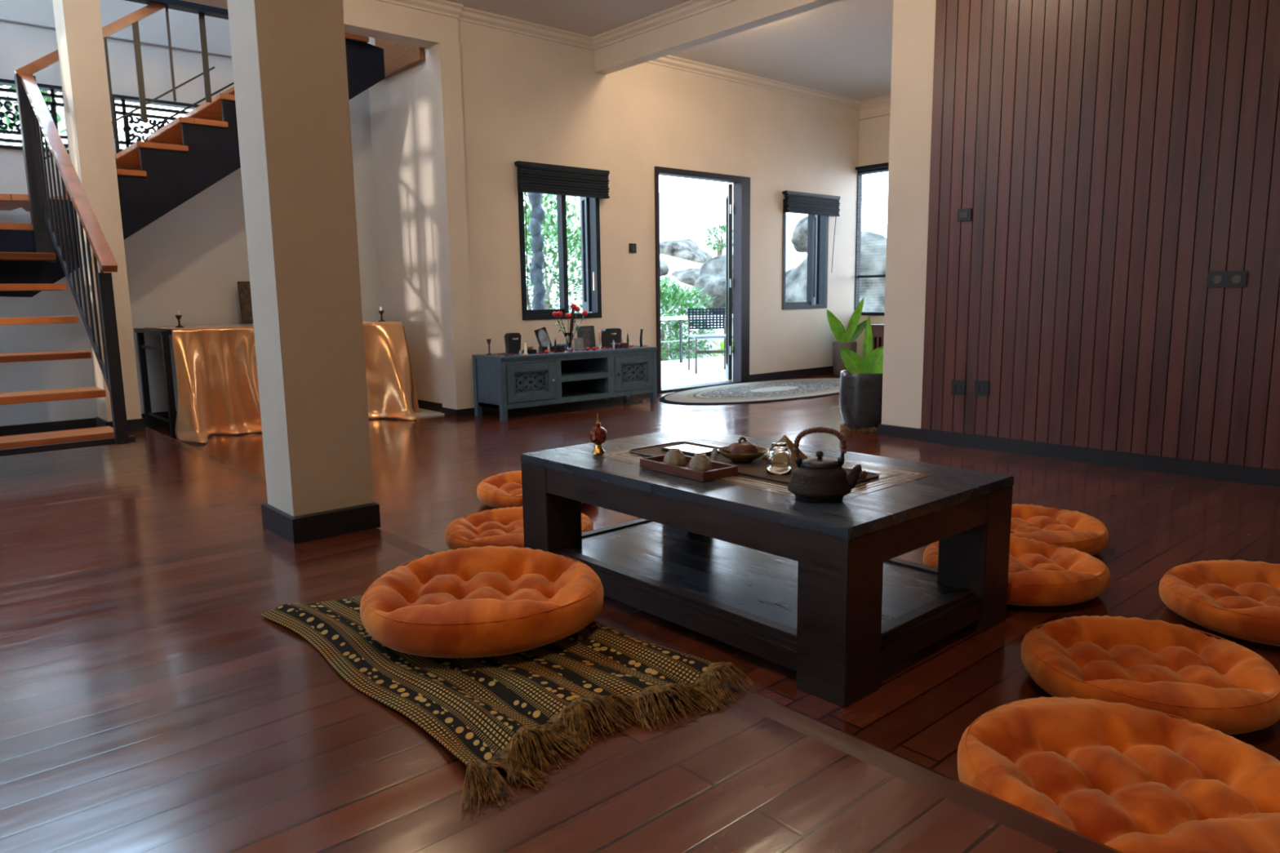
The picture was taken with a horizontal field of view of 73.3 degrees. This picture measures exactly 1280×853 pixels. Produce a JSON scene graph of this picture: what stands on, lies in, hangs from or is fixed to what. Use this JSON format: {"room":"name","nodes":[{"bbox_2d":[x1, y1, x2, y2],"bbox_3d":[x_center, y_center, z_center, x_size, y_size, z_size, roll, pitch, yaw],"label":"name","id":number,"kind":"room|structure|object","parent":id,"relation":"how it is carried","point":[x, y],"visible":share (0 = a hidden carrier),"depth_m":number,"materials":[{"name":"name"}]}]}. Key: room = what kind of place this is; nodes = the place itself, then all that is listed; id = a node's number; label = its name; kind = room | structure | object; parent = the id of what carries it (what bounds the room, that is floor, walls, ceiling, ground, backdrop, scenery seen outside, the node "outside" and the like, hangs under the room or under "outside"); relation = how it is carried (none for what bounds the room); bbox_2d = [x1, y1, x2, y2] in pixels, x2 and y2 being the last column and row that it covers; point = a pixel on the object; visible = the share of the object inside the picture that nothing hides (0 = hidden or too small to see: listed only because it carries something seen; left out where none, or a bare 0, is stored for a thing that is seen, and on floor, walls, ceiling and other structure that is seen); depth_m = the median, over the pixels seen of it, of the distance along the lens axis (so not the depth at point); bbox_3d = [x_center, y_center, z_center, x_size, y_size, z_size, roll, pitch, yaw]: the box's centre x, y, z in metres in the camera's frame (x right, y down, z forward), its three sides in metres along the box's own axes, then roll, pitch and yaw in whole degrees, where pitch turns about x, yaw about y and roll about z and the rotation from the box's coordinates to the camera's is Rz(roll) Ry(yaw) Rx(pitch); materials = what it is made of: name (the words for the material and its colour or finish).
{"room":"living room","nodes":[
{"label":"living room","id":0,"kind":"room"},
{"bbox_2d":[52,0,142,422],"bbox_3d":[-3.305,-1.302,5.252,0.185,2.672,0.300,-8,11,-41],"label":"column","id":1,"kind":"structure","parent":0,"point":[78,26],"depth_m":5.10,"materials":[{"name":"paint"}]},
{"bbox_2d":[95,417,145,431],"bbox_3d":[-3.286,-0.018,5.445,0.209,0.075,0.320,-8,11,-41],"label":"baseboard","id":2,"kind":"structure","parent":1,"relation":"attached to","point":[136,424],"depth_m":5.36,"materials":[{"name":"black"}]},
{"bbox_2d":[124,0,228,19],"bbox_3d":[-3.047,-2.792,5.504,1.250,0.190,0.100,-8,11,-41],"label":"trim","id":3,"kind":"structure","parent":1,"relation":"attached to","point":[178,5],"depth_m":5.59,"materials":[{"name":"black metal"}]},
{"bbox_2d":[0,0,381,426],"bbox_3d":[-4.701,-2.695,5.388,6.600,5.700,0.140,-8,11,-41],"label":"wall","id":4,"kind":"structure","parent":0,"point":[191,260],"depth_m":6.42,"materials":[{"name":"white paint"}]},
{"bbox_2d":[0,78,69,154],"bbox_3d":[-4.576,-2.052,5.535,1.540,0.448,0.100,-8,11,-41],"label":"window","id":5,"kind":"structure","parent":4,"relation":"in","point":[51,88],"depth_m":5.83,"materials":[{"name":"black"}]},
{"bbox_2d":[0,410,177,436],"bbox_3d":[-4.686,0.091,5.686,6.400,0.102,0.014,-8,11,-41],"label":"baseboard","id":6,"kind":"structure","parent":4,"relation":"attached to","point":[16,429],"depth_m":6.14,"materials":[{"name":"black"}]},
{"bbox_2d":[0,18,231,57],"bbox_3d":[-4.725,-2.622,5.274,6.400,0.010,0.012,-8,11,-41],"label":"trim","id":7,"kind":"structure","parent":4,"relation":"attached to","point":[1,20],"depth_m":6.19,"materials":[{"name":"grey"}]},
{"bbox_2d":[112,93,240,168],"bbox_3d":[-3.366,-2.225,6.592,1.170,0.438,0.100,-8,11,-41],"label":"window","id":8,"kind":"structure","parent":4,"relation":"in","point":[126,128],"depth_m":6.30,"materials":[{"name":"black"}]},
{"bbox_2d":[226,0,373,516],"bbox_3d":[-1.145,-0.963,2.854,0.280,2.662,0.250,-8,11,-41],"label":"column","id":9,"kind":"structure","parent":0,"point":[289,62],"depth_m":2.82,"materials":[{"name":"beige paint"}]},
{"bbox_2d":[261,502,380,544],"bbox_3d":[-1.126,0.314,3.036,0.301,0.083,0.305,-8,11,-41],"label":"baseboard","id":10,"kind":"structure","parent":9,"relation":"attached to","point":[334,522],"depth_m":2.92,"materials":[{"name":"black"}]},
{"bbox_2d":[180,0,459,48],"bbox_3d":[-2.316,-3.040,5.772,2.360,0.580,0.180,-8,11,-41],"label":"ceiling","id":11,"kind":"structure","parent":0,"point":[375,19],"depth_m":6.19,"materials":[{"name":"beige paint"}]},
{"bbox_2d":[367,36,474,409],"bbox_3d":[-1.854,-2.970,6.930,0.170,5.700,1.290,-8,11,-41],"label":"wall","id":12,"kind":"structure","parent":0,"point":[398,103],"depth_m":6.89,"materials":[{"name":"beige paint"}]},
{"bbox_2d":[417,399,475,417],"bbox_3d":[-1.806,-0.192,7.342,0.194,0.082,1.289,-8,11,-41],"label":"baseboard","id":13,"kind":"structure","parent":12,"relation":"attached to","point":[447,411],"depth_m":6.94,"materials":[{"name":"black"}]},
{"bbox_2d":[0,431,1062,852],"bbox_3d":[-1.962,0.771,0.835,4.385,0.137,9.080,-8,11,-41],"label":"floor","id":14,"kind":"structure","parent":0,"point":[149,703],"depth_m":1.56,"materials":[{"name":"wood"}]},
{"bbox_2d":[0,2,424,456],"bbox_3d":[-2.859,-1.801,5.214,3.835,3.658,2.714,-8,11,-41],"label":"staircase","id":15,"kind":"structure","parent":14,"relation":"on","point":[197,149],"depth_m":5.18,"materials":[{"name":"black metal"}]},
{"bbox_2d":[261,595,758,817],"bbox_3d":[-0.352,0.484,1.945,0.663,0.047,1.123,-8,11,-38],"label":"rug","id":16,"kind":"object","parent":14,"relation":"on","point":[477,708],"visible":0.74,"depth_m":1.72,"materials":[{"name":"fabric"}]},
{"bbox_2d":[360,545,604,657],"bbox_3d":[-0.377,0.414,2.085,0.574,0.133,0.574,-4,9,-21],"label":"floor cushion","id":17,"kind":"object","parent":16,"relation":"on","point":[489,601],"visible":1,"depth_m":1.96,"materials":[{"name":"orange fabric"}]},
{"bbox_2d":[142,426,1124,852],"bbox_3d":[-0.292,0.525,2.293,0.075,0.138,9.080,-8,11,-41],"label":"trim","id":18,"kind":"structure","parent":14,"relation":"attached to","point":[1060,837],"depth_m":1.46,"materials":[{"name":"wood"}]},
{"bbox_2d":[457,20,859,374],"bbox_3d":[0.487,-1.914,8.449,5.400,3.090,0.140,-8,11,-41],"label":"wall","id":19,"kind":"structure","parent":0,"point":[525,98],"depth_m":7.86,"materials":[{"name":"beige paint"}]},
{"bbox_2d":[376,0,463,18],"bbox_3d":[-2.228,-2.978,5.681,2.360,0.078,0.085,-8,11,-41],"label":"trim","id":20,"kind":"structure","parent":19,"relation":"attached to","point":[442,7],"depth_m":6.31,"materials":[{"name":"beige paint"}]},
{"bbox_2d":[457,6,594,50],"bbox_3d":[-0.865,-3.184,6.912,1.335,0.078,0.085,-8,11,-41],"label":"trim","id":21,"kind":"structure","parent":19,"relation":"attached to","point":[468,15],"depth_m":6.86,"materials":[{"name":"beige paint"}]},
{"bbox_2d":[517,173,601,319],"bbox_3d":[-0.641,-1.539,7.488,0.350,1.190,1.046,4,10,30],"label":"window","id":22,"kind":"structure","parent":19,"relation":"in","point":[546,214],"depth_m":7.36,"materials":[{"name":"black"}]},
{"bbox_2d":[514,160,609,305],"bbox_3d":[-0.631,-1.623,7.339,0.950,1.150,0.074,-8,11,-41],"label":"rolled blind","id":23,"kind":"object","parent":22,"relation":"attached to","point":[532,177],"visible":1,"depth_m":7.20,"materials":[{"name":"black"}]},
{"bbox_2d":[628,243,636,253],"bbox_3d":[-0.065,-1.634,7.890,0.085,0.085,0.015,-8,11,-41],"label":"light switch","id":24,"kind":"object","parent":19,"relation":"attached to","point":[633,246],"visible":1,"depth_m":7.88,"materials":[{"name":"black"}]},
{"bbox_2d":[481,365,833,413],"bbox_3d":[0.618,-0.427,8.669,5.245,0.082,0.014,-8,11,-41],"label":"baseboard","id":25,"kind":"structure","parent":19,"relation":"attached to","point":[825,370],"depth_m":9.40,"materials":[{"name":"black"}]},
{"bbox_2d":[592,0,737,50],"bbox_3d":[2.416,-2.814,4.174,0.085,0.078,8.570,-8,11,-41],"label":"trim","id":26,"kind":"structure","parent":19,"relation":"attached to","point":[692,7],"depth_m":6.73,"materials":[{"name":"beige paint"}]},
{"bbox_2d":[654,166,750,393],"bbox_3d":[0.696,-1.466,8.742,0.482,2.110,1.656,5,10,34],"label":"door","id":27,"kind":"structure","parent":19,"relation":"in","point":[741,184],"depth_m":8.89,"materials":[{"name":"black"}]},
{"bbox_2d":[646,55,862,110],"bbox_3d":[1.145,-3.480,8.667,3.785,0.078,0.085,-8,11,-41],"label":"trim","id":28,"kind":"structure","parent":19,"relation":"attached to","point":[673,62],"depth_m":8.65,"materials":[{"name":"beige paint"}]},
{"bbox_2d":[782,199,828,310],"bbox_3d":[1.881,-1.916,9.682,0.282,1.175,1.022,5,10,34],"label":"window","id":29,"kind":"structure","parent":19,"relation":"in","point":[805,237],"depth_m":9.61,"materials":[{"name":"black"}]},
{"bbox_2d":[782,191,839,271],"bbox_3d":[1.905,-2.139,9.534,0.950,0.850,0.074,-8,11,-41],"label":"rolled blind","id":30,"kind":"object","parent":29,"relation":"attached to","point":[797,202],"visible":1,"depth_m":9.44,"materials":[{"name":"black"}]},
{"bbox_2d":[444,0,893,100],"bbox_3d":[0.963,-2.713,2.984,11.940,0.120,8.710,-8,11,-41],"label":"ceiling","id":31,"kind":"structure","parent":0,"point":[843,47],"depth_m":7.36,"materials":[{"name":"beige paint"}]},
{"bbox_2d":[594,0,841,74],"bbox_3d":[2.496,-2.739,4.256,0.125,0.255,8.570,-8,11,-41],"label":"ceiling beam","id":32,"kind":"structure","parent":31,"relation":"attached to","point":[737,16],"depth_m":6.49,"materials":[{"name":"beige paint"}]},
{"bbox_2d":[149,355,1279,781],"bbox_3d":[1.327,0.157,5.389,15.000,0.132,11.600,-8,11,-41],"label":"floor","id":33,"kind":"structure","parent":0,"point":[428,472],"depth_m":3.70,"materials":[{"name":"wood"}]},
{"bbox_2d":[133,328,177,439],"bbox_3d":[-2.842,-0.410,6.680,1.690,0.742,0.800,-8,11,-41],"label":"trestle table","id":34,"kind":"object","parent":33,"relation":"on","point":[164,333],"visible":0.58,"depth_m":5.97,"materials":[{"name":"black paint"}]},
{"bbox_2d":[145,320,419,443],"bbox_3d":[-2.655,-0.406,6.589,1.844,0.748,1.197,-8,11,-41],"label":"tablecloth","id":35,"kind":"object","parent":34,"relation":"on","point":[216,367],"visible":0.5,"depth_m":6.08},
{"bbox_2d":[174,310,183,327],"bbox_3d":[-3.216,-0.751,6.002,0.054,0.120,0.054,-8,11,-41],"label":"candlestick","id":36,"kind":"object","parent":35,"relation":"on","point":[178,316],"visible":1,"depth_m":5.99,"materials":[{"name":"metal"}]},
{"bbox_2d":[237,281,253,324],"bbox_3d":[-3.040,-0.986,6.832,0.251,0.329,0.079,-8,11,-41],"label":"carved panel","id":37,"kind":"object","parent":35,"relation":"on","point":[244,287],"visible":0.33,"depth_m":6.76,"materials":[{"name":"brown wood"}]},
{"bbox_2d":[444,506,593,549],"bbox_3d":[-0.449,0.401,3.236,0.550,0.107,0.550,-1,9,1],"label":"floor cushion","id":38,"kind":"object","parent":33,"relation":"on","point":[502,526],"visible":0.43,"depth_m":3.18,"materials":[{"name":"orange fabric"}]},
{"bbox_2d":[476,470,583,508],"bbox_3d":[-0.469,0.290,3.951,0.550,0.113,0.550,-1,9,-3],"label":"floor cushion","id":39,"kind":"object","parent":33,"relation":"on","point":[504,490],"visible":0.38,"depth_m":3.83,"materials":[{"name":"orange fabric"}]},
{"bbox_2d":[471,345,657,421],"bbox_3d":[-0.580,-0.391,7.197,1.600,0.485,0.446,-8,11,-41],"label":"base cabinet","id":40,"kind":"object","parent":33,"relation":"on","point":[501,382],"visible":1,"depth_m":6.89,"materials":[{"name":"grey paint"}]},
{"bbox_2d":[504,333,520,354],"bbox_3d":[-1.010,-0.664,6.872,0.120,0.165,0.072,-8,11,-41],"label":"case","id":41,"kind":"object","parent":40,"relation":"on","point":[513,340],"visible":0.97,"depth_m":6.85,"materials":[{"name":"black paint"}]},
{"bbox_2d":[522,349,536,354],"bbox_3d":[-0.875,-0.592,6.822,0.100,0.035,0.060,-8,11,-41],"label":"box","id":42,"kind":"object","parent":40,"relation":"on","point":[529,351],"visible":0.6,"depth_m":6.80,"materials":[{"name":"black paint"}]},
{"bbox_2d":[533,326,557,351],"bbox_3d":[-0.756,-0.711,7.047,0.200,0.208,0.100,-8,11,-41],"label":"picture frame","id":43,"kind":"object","parent":40,"relation":"on","point":[541,334],"visible":0.73,"depth_m":7.03,"materials":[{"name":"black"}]},
{"bbox_2d":[538,328,550,346],"bbox_3d":[-0.784,-0.712,7.040,0.098,0.167,0.036,-8,11,-41],"label":"picture","id":44,"kind":"object","parent":43,"relation":"on","point":[544,337],"depth_m":7.04},
{"bbox_2d":[552,303,587,352],"bbox_3d":[-0.560,-0.799,6.981,0.342,0.387,0.092,-8,11,-41],"label":"flower vase","id":45,"kind":"object","parent":40,"relation":"on","point":[568,336],"visible":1,"depth_m":6.96,"materials":[{"name":"clear glass"}]},
{"bbox_2d":[497,345,647,355],"bbox_3d":[-0.522,-0.635,7.122,1.449,0.016,0.228,-8,11,-41],"label":"table runner","id":46,"kind":"object","parent":40,"relation":"on","point":[602,348],"visible":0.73,"depth_m":7.04,"materials":[{"name":"red"}]},
{"bbox_2d":[573,337,584,351],"bbox_3d":[-0.507,-0.686,7.179,0.090,0.104,0.028,-8,11,-41],"label":"card","id":47,"kind":"object","parent":40,"relation":"on","point":[579,343],"visible":0.99,"depth_m":7.17,"materials":[{"name":"grey"}]},
{"bbox_2d":[576,325,595,349],"bbox_3d":[-0.460,-0.762,7.372,0.184,0.195,0.028,-8,11,-41],"label":"printed card","id":48,"kind":"object","parent":40,"relation":"on","point":[587,333],"visible":0.95,"depth_m":7.37,"materials":[{"name":"grey"}]},
{"bbox_2d":[600,328,622,347],"bbox_3d":[-0.247,-0.774,7.525,0.190,0.165,0.072,-8,11,-41],"label":"case","id":49,"kind":"object","parent":40,"relation":"on","point":[608,335],"visible":0.93,"depth_m":7.49,"materials":[{"name":"black paint"}]},
{"bbox_2d":[618,337,627,348],"bbox_3d":[-0.153,-0.720,7.395,0.080,0.095,0.060,-8,11,-41],"label":"holder","id":50,"kind":"object","parent":40,"relation":"on","point":[624,345],"visible":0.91,"depth_m":7.38,"materials":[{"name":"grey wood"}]},
{"bbox_2d":[660,314,733,362],"bbox_3d":[0.025,-1.116,11.330,8.100,0.635,0.040,-8,11,-41],"label":"terrace railing","id":51,"kind":"object","parent":33,"relation":"on","point":[680,318],"visible":0.06,"depth_m":11.78,"materials":[{"name":"white"}]},
{"bbox_2d":[687,306,733,373],"bbox_3d":[0.849,-1.044,10.366,0.474,0.762,0.553,-2,9,-6],"label":"woven chair","id":52,"kind":"object","parent":33,"relation":"on","point":[695,337],"visible":0.86,"depth_m":10.56,"materials":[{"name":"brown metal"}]},
{"bbox_2d":[659,377,839,404],"bbox_3d":[1.309,-0.359,8.382,2.800,0.012,1.320,-8,11,-41],"label":"oval rug","id":53,"kind":"object","parent":33,"relation":"on","point":[766,391],"visible":0.85,"depth_m":8.12,"materials":[{"name":"fabric"}]},
{"bbox_2d":[520,413,1013,707],"bbox_3d":[0.324,0.252,2.638,0.780,0.560,1.290,-8,11,-41],"label":"coffee table","id":54,"kind":"object","parent":33,"relation":"on","point":[820,592],"depth_m":2.33,"materials":[{"name":"brown wood"}]},
{"bbox_2d":[589,432,605,444],"bbox_3d":[-0.135,0.034,2.783,0.055,0.045,0.055,-8,11,-41],"label":"ornament","id":55,"kind":"object","parent":54,"relation":"on","point":[596,437],"depth_m":2.76,"materials":[{"name":"red ceramic"}]},
{"bbox_2d":[639,454,737,481],"bbox_3d":[0.139,0.117,2.514,0.136,0.026,0.280,-8,11,-38],"label":"wooden tray","id":56,"kind":"object","parent":54,"relation":"on","point":[720,470],"visible":0.83,"depth_m":2.45,"materials":[{"name":"red wood"}]},
{"bbox_2d":[662,448,686,466],"bbox_3d":[0.103,0.091,2.566,0.072,0.048,0.072,-8,11,-41],"label":"tea cup","id":57,"kind":"object","parent":56,"relation":"on","point":[674,456],"visible":0.88,"depth_m":2.54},
{"bbox_2d":[688,453,712,471],"bbox_3d":[0.174,0.103,2.482,0.072,0.048,0.072,-8,11,-41],"label":"tea cup","id":58,"kind":"object","parent":56,"relation":"on","point":[700,462],"visible":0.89,"depth_m":2.46,"materials":[{"name":"ceramic"}]},
{"bbox_2d":[711,446,717,461],"bbox_3d":[0.227,0.084,2.637,0.020,0.046,0.021,-8,11,-41],"label":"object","id":59,"kind":"object","parent":56,"relation":"on","point":[714,451],"visible":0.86,"depth_m":2.63,"materials":[{"name":"white stone"}]},
{"bbox_2d":[629,441,879,483],"bbox_3d":[0.315,0.109,2.617,0.261,0.006,0.811,-8,11,-41],"label":"mat","id":60,"kind":"object","parent":54,"relation":"on","point":[757,468],"visible":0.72,"depth_m":2.58,"materials":[{"name":"brown"}]},
{"bbox_2d":[661,444,719,456],"bbox_3d":[0.167,0.077,2.796,0.110,0.011,0.170,-8,11,-41],"label":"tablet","id":61,"kind":"object","parent":60,"relation":"on","point":[687,450],"visible":0.56,"depth_m":2.78,"materials":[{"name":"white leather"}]},
{"bbox_2d":[717,446,767,462],"bbox_3d":[0.313,0.088,2.631,0.152,0.036,0.152,-8,11,-41],"label":"bowl","id":62,"kind":"object","parent":60,"relation":"on","point":[736,458],"visible":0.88,"depth_m":2.58,"materials":[{"name":"ceramic"}]},
{"bbox_2d":[721,436,758,453],"bbox_3d":[0.310,0.064,2.629,0.101,0.066,0.096,3,9,22],"label":"clay pot","id":63,"kind":"object","parent":62,"relation":"in","point":[736,447],"visible":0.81,"depth_m":2.60,"materials":[{"name":"red"}]},
{"bbox_2d":[766,441,791,475],"bbox_3d":[0.396,0.089,2.450,0.072,0.086,0.072,-8,11,-41],"label":"glass","id":64,"kind":"object","parent":60,"relation":"on","point":[779,459],"visible":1,"depth_m":2.42,"materials":[{"name":"clear"}]},
{"bbox_2d":[858,469,867,479],"bbox_3d":[0.608,0.133,2.362,0.039,0.028,0.038,-8,11,-41],"label":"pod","id":65,"kind":"object","parent":60,"relation":"on","point":[863,474],"visible":0.6,"depth_m":2.35,"materials":[{"name":"brown"}]},
{"bbox_2d":[568,520,958,628],"bbox_3d":[0.327,0.433,2.665,0.640,0.022,1.150,-8,11,-41],"label":"shelf","id":66,"kind":"object","parent":54,"relation":"attached to","point":[762,585],"depth_m":2.57,"materials":[{"name":"wood"}]},
{"bbox_2d":[761,434,808,462],"bbox_3d":[0.448,0.064,2.664,0.110,0.078,0.110,6,11,36],"label":"pyramid","id":67,"kind":"object","parent":54,"relation":"on","point":[784,438],"visible":0.4,"depth_m":2.65,"materials":[{"name":"gold metal"}]},
{"bbox_2d":[787,426,862,502],"bbox_3d":[0.450,0.090,2.154,0.157,0.180,0.157,-8,11,-39],"label":"teapot","id":68,"kind":"object","parent":54,"relation":"on","point":[819,479],"visible":1,"depth_m":2.12,"materials":[{"name":"black paint"}]},
{"bbox_2d":[826,297,866,376],"bbox_3d":[2.327,-1.006,9.677,0.417,0.876,0.270,3,10,25],"label":"potted plant","id":69,"kind":"object","parent":33,"relation":"on","point":[846,339],"visible":0.86,"depth_m":9.65,"materials":[{"name":"green plant"}]},
{"bbox_2d":[839,315,883,432],"bbox_3d":[1.538,-0.366,5.855,0.352,0.779,0.352,-8,11,-41],"label":"potted plant","id":70,"kind":"object","parent":33,"relation":"on","point":[860,386],"visible":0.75,"depth_m":5.78,"materials":[{"name":"green plant"}]},
{"bbox_2d":[864,323,884,350],"bbox_3d":[3.298,-0.794,9.121,0.480,0.555,1.840,-8,11,-41],"label":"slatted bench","id":71,"kind":"object","parent":33,"relation":"on","point":[877,330],"visible":0.09,"depth_m":9.51,"materials":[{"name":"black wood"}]},
{"bbox_2d":[923,536,1110,606],"bbox_3d":[1.182,0.451,2.739,0.544,0.112,0.544,-3,9,-17],"label":"floor cushion","id":72,"kind":"object","parent":33,"relation":"on","point":[1041,574],"visible":0.51,"depth_m":2.54,"materials":[{"name":"orange fabric"}]},
{"bbox_2d":[1010,503,1108,555],"bbox_3d":[1.416,0.384,3.171,0.550,0.107,0.550,-8,11,-40],"label":"floor cushion","id":73,"kind":"object","parent":33,"relation":"on","point":[1080,531],"visible":0.54,"depth_m":3.10,"materials":[{"name":"orange fabric"}]},
{"bbox_2d":[957,697,1279,852],"bbox_3d":[0.858,0.636,1.504,0.570,0.127,0.570,1,9,14],"label":"floor cushion","id":74,"kind":"object","parent":33,"relation":"on","point":[1126,778],"visible":0.94,"depth_m":1.51,"materials":[{"name":"orange fabric"}]},
{"bbox_2d":[1021,615,1279,734],"bbox_3d":[1.168,0.565,1.994,0.524,0.110,0.524,2,9,20],"label":"floor cushion","id":75,"kind":"object","parent":33,"relation":"on","point":[1223,685],"visible":0.96,"depth_m":1.93,"materials":[{"name":"orange fabric"}]},
{"bbox_2d":[1159,560,1279,646],"bbox_3d":[1.763,0.491,2.401,0.550,0.117,0.550,-1,9,2],"label":"floor cushion","id":76,"kind":"object","parent":33,"relation":"on","point":[1240,599],"visible":1,"depth_m":2.40,"materials":[{"name":"orange fabric"}]},
{"bbox_2d":[854,103,890,359],"bbox_3d":[4.242,-1.956,8.380,0.140,3.090,5.210,-8,11,-41],"label":"wall","id":77,"kind":"structure","parent":0,"point":[873,133],"depth_m":9.86,"materials":[{"name":"beige paint"}]},
{"bbox_2d":[853,165,888,315],"bbox_3d":[3.111,-2.079,9.591,0.082,1.680,1.730,-8,11,-41],"label":"window","id":78,"kind":"structure","parent":77,"relation":"in","point":[873,300],"depth_m":10.05,"materials":[{"name":"blue"}]},
{"bbox_2d":[853,162,888,296],"bbox_3d":[3.059,-2.133,9.544,0.040,1.617,1.720,-8,11,-41],"label":"blind","id":79,"kind":"object","parent":78,"relation":"attached to","point":[880,165],"visible":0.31,"depth_m":9.90,"materials":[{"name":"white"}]},
{"bbox_2d":[859,94,890,110],"bbox_3d":[4.183,-3.426,8.029,0.085,0.078,5.070,-8,11,-41],"label":"trim","id":80,"kind":"structure","parent":77,"relation":"attached to","point":[882,100],"depth_m":9.72,"materials":[{"name":"beige paint"}]},
{"bbox_2d":[881,0,936,428],"bbox_3d":[1.723,-1.335,5.393,0.135,2.830,0.310,-8,11,-41],"label":"wall","id":81,"kind":"structure","parent":0,"point":[913,20],"depth_m":5.35,"materials":[{"name":"beige paint"}]},
{"bbox_3d":[3.592,-1.171,3.277,0.140,3.090,5.340,-8,11,-41],"label":"wall","id":82,"kind":"structure","parent":0,"visible":0},
{"bbox_2d":[877,423,1279,487],"bbox_3d":[3.493,0.300,3.612,0.203,0.082,5.665,-8,11,-41],"label":"baseboard","id":83,"kind":"structure","parent":82,"relation":"attached to","point":[1212,470],"depth_m":4.62,"materials":[{"name":"black"}]},
{"bbox_2d":[920,0,1279,470],"bbox_3d":[3.532,-1.160,3.207,0.043,3.090,5.358,-8,11,-41],"label":"cladding","id":84,"kind":"object","parent":82,"relation":"attached to","point":[1107,157],"visible":1,"depth_m":4.47,"materials":[{"name":"wood"}]},
{"bbox_2d":[951,379,965,395],"bbox_3d":[1.912,-0.234,5.172,0.014,0.088,0.088,-8,11,-41],"label":"power socket","id":85,"kind":"object","parent":84,"relation":"attached to","point":[957,387],"visible":1,"depth_m":5.17,"materials":[{"name":"black"}]},
{"bbox_2d":[956,208,971,221],"bbox_3d":[1.892,-1.236,5.026,0.015,0.070,0.085,-8,11,-41],"label":"light switch","id":86,"kind":"object","parent":84,"relation":"attached to","point":[963,215],"visible":1,"depth_m":5.02,"materials":[{"name":"black"}]},
{"bbox_2d":[974,380,990,396],"bbox_3d":[2.010,-0.225,5.062,0.014,0.088,0.088,-8,11,-41],"label":"power socket","id":87,"kind":"object","parent":84,"relation":"attached to","point":[981,388],"visible":1,"depth_m":5.06,"materials":[{"name":"black"}]},
{"bbox_2d":[1206,271,1248,287],"bbox_3d":[2.789,-0.700,4.091,0.014,0.075,0.160,-8,11,-41],"label":"power socket","id":88,"kind":"object","parent":84,"relation":"attached to","point":[1220,278],"visible":1,"depth_m":4.09,"materials":[{"name":"black"}]},
{"label":"outside","id":89,"kind":"structure","parent":0,"visible":0},
{"bbox_2d":[565,192,733,360],"bbox_3d":[-2.901,-7.837,32.590,44.000,8.344,36.000,-8,11,-41],"label":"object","id":90,"kind":"structure","parent":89,"point":[679,219],"depth_m":35.92,"materials":[{"name":"white"}]},
{"bbox_2d":[0,84,124,150],"bbox_3d":[-6.197,-1.345,7.218,1.995,4.536,4.398,6,11,39],"label":"hedge","id":91,"kind":"object","parent":90,"relation":"on","point":[46,99],"visible":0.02,"depth_m":7.46,"materials":[{"name":"green plant"}]},
{"bbox_2d":[566,196,580,225],"bbox_3d":[-2.426,-3.627,16.500,3.966,4.743,2.891,-8,11,-41],"label":"tree","id":92,"kind":"object","parent":90,"relation":"on","point":[575,215],"visible":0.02,"depth_m":16.67,"materials":[{"name":"green plant"}]},
{"bbox_2d":[566,203,588,313],"bbox_3d":[-1.580,-2.319,14.392,2.329,3.392,1.907,-8,11,-41],"label":"bush","id":93,"kind":"object","parent":90,"relation":"on","point":[574,214],"visible":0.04,"depth_m":14.40,"materials":[{"name":"green plant"}]},
{"bbox_2d":[565,195,591,313],"bbox_3d":[-1.369,-1.698,11.648,2.518,3.131,1.865,-8,11,-41],"label":"bush","id":94,"kind":"object","parent":90,"relation":"on","point":[578,240],"visible":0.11,"depth_m":11.44,"materials":[{"name":"green plant"}]},
{"bbox_2d":[659,260,669,276],"bbox_3d":[0.242,-3.457,18.878,0.740,0.366,0.636,-4,9,-22],"label":"boulder","id":95,"kind":"object","parent":90,"relation":"on","point":[664,269],"visible":0.22,"depth_m":18.74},
{"bbox_2d":[659,239,711,263],"bbox_3d":[1.240,-5.620,28.775,2.165,1.244,2.278,2,9,15],"label":"boulder","id":96,"kind":"object","parent":90,"relation":"on","point":[686,249],"visible":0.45,"depth_m":27.89,"materials":[{"name":"stone"}]},
{"bbox_2d":[671,268,700,285],"bbox_3d":[1.680,-4.024,23.958,2.129,0.904,1.384,-8,11,-41],"label":"boulder","id":97,"kind":"object","parent":90,"relation":"on","point":[689,276],"visible":0.29,"depth_m":23.17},
{"bbox_2d":[660,279,715,355],"bbox_3d":[0.609,-1.826,15.539,1.734,1.767,1.458,-9,12,-44],"label":"bush","id":98,"kind":"object","parent":90,"relation":"on","point":[695,291],"visible":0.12,"depth_m":15.37,"materials":[{"name":"green plant"}]},
{"bbox_2d":[660,275,718,360],"bbox_3d":[0.304,-1.370,13.057,1.741,1.853,1.824,3,9,24],"label":"bush","id":99,"kind":"object","parent":90,"relation":"on","point":[673,300],"visible":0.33,"depth_m":12.90,"materials":[{"name":"green plant"}]},
{"bbox_2d":[694,254,733,314],"bbox_3d":[2.087,-3.095,18.968,1.935,1.378,1.684,-3,9,-14],"label":"boulder","id":100,"kind":"object","parent":90,"relation":"on","point":[712,277],"visible":0.27,"depth_m":18.50,"materials":[{"name":"stone"}]},
{"bbox_2d":[702,223,733,256],"bbox_3d":[2.134,-4.909,22.759,0.999,0.898,0.951,-8,11,-41],"label":"bush","id":101,"kind":"object","parent":90,"relation":"on","point":[720,245],"visible":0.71,"depth_m":22.73,"materials":[{"name":"green plant"}]},
{"bbox_2d":[706,337,733,357],"bbox_3d":[1.482,-1.008,13.866,0.894,1.068,0.887,-8,11,-41],"label":"bush","id":102,"kind":"object","parent":90,"relation":"on","point":[722,344],"visible":0.07,"depth_m":13.81,"materials":[{"name":"green plant"}]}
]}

